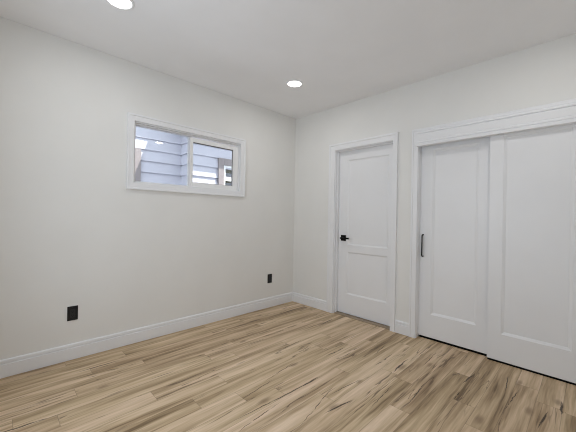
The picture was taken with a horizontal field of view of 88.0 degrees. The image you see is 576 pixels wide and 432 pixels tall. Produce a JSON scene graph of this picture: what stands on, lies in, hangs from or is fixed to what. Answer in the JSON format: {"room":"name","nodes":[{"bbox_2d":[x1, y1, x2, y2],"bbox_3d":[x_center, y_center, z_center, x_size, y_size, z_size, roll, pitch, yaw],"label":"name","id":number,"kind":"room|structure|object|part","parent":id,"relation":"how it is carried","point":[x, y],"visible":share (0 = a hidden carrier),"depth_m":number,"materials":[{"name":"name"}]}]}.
{"room":"empty bedroom","nodes":[
{"label":"empty bedroom","id":0,"kind":"room"},
{"bbox_2d":[0,16,295,359],"bbox_3d":[-0.868,-0.106,3.424,4.340,2.600,0.140,1,0,-44],"label":"wall","id":1,"kind":"structure","parent":0,"point":[72,232],"depth_m":2.62,"materials":[{"name":"paint"}]},
{"bbox_2d":[67,305,77,320],"bbox_3d":[-1.770,0.799,2.449,0.073,0.117,0.009,1,0,-44],"label":"electrical outlet","id":2,"kind":"object","parent":1,"relation":"attached to","point":[72,311],"visible":1,"depth_m":2.44,"materials":[{"name":"black plastic"}]},
{"bbox_2d":[70,309,74,317],"bbox_3d":[-1.768,0.799,2.447,0.034,0.067,0.002,1,0,-44],"label":"receptacle","id":3,"kind":"object","parent":2,"relation":"attached to","point":[72,311],"depth_m":2.45,"materials":[{"name":"grey plastic"}]},
{"bbox_2d":[0,292,292,378],"bbox_3d":[-1.106,1.125,3.101,3.300,0.128,0.016,1,0,-44],"label":"baseboard","id":4,"kind":"structure","parent":1,"relation":"attached to","point":[12,366],"depth_m":2.70,"materials":[{"name":"paint"}]},
{"bbox_2d":[126,112,245,196],"bbox_3d":[-0.994,-0.587,3.176,1.319,0.697,0.025,1,0,-44],"label":"trim","id":5,"kind":"structure","parent":1,"relation":"attached to","point":[131,117],"depth_m":3.01,"materials":[{"name":"paint"}]},
{"bbox_2d":[134,121,239,191],"bbox_3d":[-1.053,-0.587,3.234,1.195,0.575,0.140,1,0,-44],"label":"window","id":6,"kind":"structure","parent":1,"relation":"in","point":[192,138],"depth_m":3.27,"materials":[{"name":"paint"}]},
{"bbox_3d":[-1.073,-0.588,3.234,0.032,0.533,0.032,1,0,-44],"label":"meeting rail","id":7,"kind":"part","parent":6,"relation":"part of","materials":[{"name":"plastic"}]},
{"bbox_3d":[-0.845,-0.578,3.410,0.604,0.525,0.032,1,0,-44],"label":"sliding sash","id":8,"kind":"part","parent":6,"relation":"part of","materials":[{"name":"plastic"}]},
{"bbox_2d":[268,274,271,282],"bbox_3d":[-0.241,0.828,3.950,0.073,0.117,0.009,1,0,-44],"label":"electrical outlet","id":9,"kind":"object","parent":1,"relation":"attached to","point":[269,275],"visible":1,"depth_m":3.95,"materials":[{"name":"black plastic"}]},
{"bbox_2d":[0,301,575,431],"bbox_3d":[0.131,1.235,1.931,3.430,0.050,3.420,1,0,-44],"label":"floor","id":10,"kind":"structure","parent":0,"point":[292,366],"depth_m":2.12,"materials":[{"name":"brown wood"}]},
{"bbox_2d":[0,0,575,118],"bbox_3d":[0.404,-1.465,2.155,4.340,0.160,3.700,1,0,-44],"label":"ceiling","id":11,"kind":"structure","parent":0,"point":[342,52],"depth_m":2.31,"materials":[{"name":"paint"}]},
{"bbox_2d":[106,0,134,9],"bbox_3d":[-1.104,-1.407,1.951,0.177,0.008,0.177,1,0,-44],"label":"recessed light","id":12,"kind":"object","parent":11,"relation":"in","point":[119,4],"visible":1,"depth_m":1.98,"materials":[{"name":"paint"}]},
{"bbox_2d":[286,80,302,87],"bbox_3d":[0.069,-1.385,3.123,0.177,0.008,0.177,1,0,-44],"label":"recessed light","id":13,"kind":"object","parent":11,"relation":"in","point":[291,83],"visible":1,"depth_m":3.11,"materials":[{"name":"paint"}]},
{"bbox_2d":[293,33,575,334],"bbox_3d":[1.377,-0.066,3.035,0.120,2.600,3.560,1,0,-44],"label":"wall","id":14,"kind":"structure","parent":0,"point":[544,73],"depth_m":3.11,"materials":[{"name":"paint"}]},
{"bbox_2d":[293,292,408,335],"bbox_3d":[0.656,1.158,3.649,0.016,0.128,1.672,1,0,-44],"label":"baseboard","id":15,"kind":"structure","parent":14,"relation":"attached to","point":[401,327],"depth_m":3.90,"materials":[{"name":"paint"}]},
{"bbox_2d":[334,312,389,329],"bbox_3d":[0.864,1.220,3.499,0.064,0.011,0.742,1,0,-44],"label":"threshold","id":16,"kind":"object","parent":14,"relation":"attached to","point":[338,313],"depth_m":3.47,"materials":[{"name":"brown wood"}]},
{"bbox_2d":[326,132,398,331],"bbox_3d":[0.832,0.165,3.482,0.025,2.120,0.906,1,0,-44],"label":"trim","id":17,"kind":"structure","parent":14,"relation":"attached to","point":[394,137],"depth_m":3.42,"materials":[{"name":"paint"}]},
{"bbox_2d":[337,144,392,325],"bbox_3d":[0.895,0.201,3.520,0.102,2.021,0.750,1,0,-44],"label":"door","id":18,"kind":"structure","parent":14,"relation":"in","point":[365,189],"depth_m":3.52,"materials":[{"name":"paint"}]},
{"bbox_2d":[415,147,421,337],"bbox_3d":[1.795,0.211,2.605,0.120,2.060,1.294,1,0,-44],"label":"trim","id":19,"kind":"structure","parent":14,"relation":"attached to","point":[420,148],"depth_m":3.03,"materials":[{"name":"paint"}]},
{"bbox_2d":[418,136,489,353],"bbox_3d":[1.579,0.212,2.823,0.074,2.009,0.648,1,0,-44],"label":"door","id":20,"kind":"structure","parent":14,"relation":"in","point":[455,176],"depth_m":2.83,"materials":[{"name":"paint"}]},
{"bbox_3d":[1.361,0.299,3.019,0.040,0.229,0.012,1,0,-44],"label":"pull handle","id":21,"kind":"part","parent":20,"relation":"part of","materials":[{"name":"black metal"}]},
{"bbox_2d":[409,104,544,337],"bbox_3d":[1.748,0.186,2.550,0.025,2.108,1.402,1,0,-44],"label":"trim","id":22,"kind":"structure","parent":14,"relation":"attached to","point":[415,150],"depth_m":3.02,"materials":[{"name":"paint"}]},
{"bbox_2d":[416,98,575,146],"bbox_3d":[1.763,-0.778,2.539,0.044,0.177,1.307,1,0,-44],"label":"trim","id":23,"kind":"structure","parent":14,"relation":"attached to","point":[560,113],"depth_m":2.49,"materials":[{"name":"paint"}]},
{"bbox_2d":[419,335,575,384],"bbox_3d":[1.780,1.238,2.602,0.098,0.006,1.265,1,0,-44],"label":"door track","id":24,"kind":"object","parent":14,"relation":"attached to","point":[470,350],"depth_m":2.54,"materials":[{"name":"black metal"}]},
{"bbox_2d":[487,123,575,382],"bbox_3d":[1.988,0.221,2.358,0.034,2.013,0.671,1,0,-44],"label":"door","id":25,"kind":"structure","parent":14,"relation":"in","point":[531,313],"depth_m":2.38,"materials":[{"name":"paint"}]},
{"label":"outside","id":26,"kind":"structure","parent":0,"visible":0},
{"bbox_3d":[-4.220,1.688,6.476,15.000,0.100,8.850,1,0,-44],"label":"ground","id":27,"kind":"structure","parent":26,"visible":0},
{"bbox_2d":[135,127,231,185],"bbox_3d":[-3.434,-1.124,5.730,11.800,5.550,4.950,1,0,-44],"label":"house","id":28,"kind":"structure","parent":27,"relation":"on","point":[160,157],"depth_m":4.62,"materials":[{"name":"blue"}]},
{"bbox_3d":[-0.779,-0.422,5.278,0.865,0.840,0.030,1,0,-44],"label":"window sash","id":29,"kind":"part","parent":28,"relation":"part of","materials":[{"name":"plastic"}]}
]}

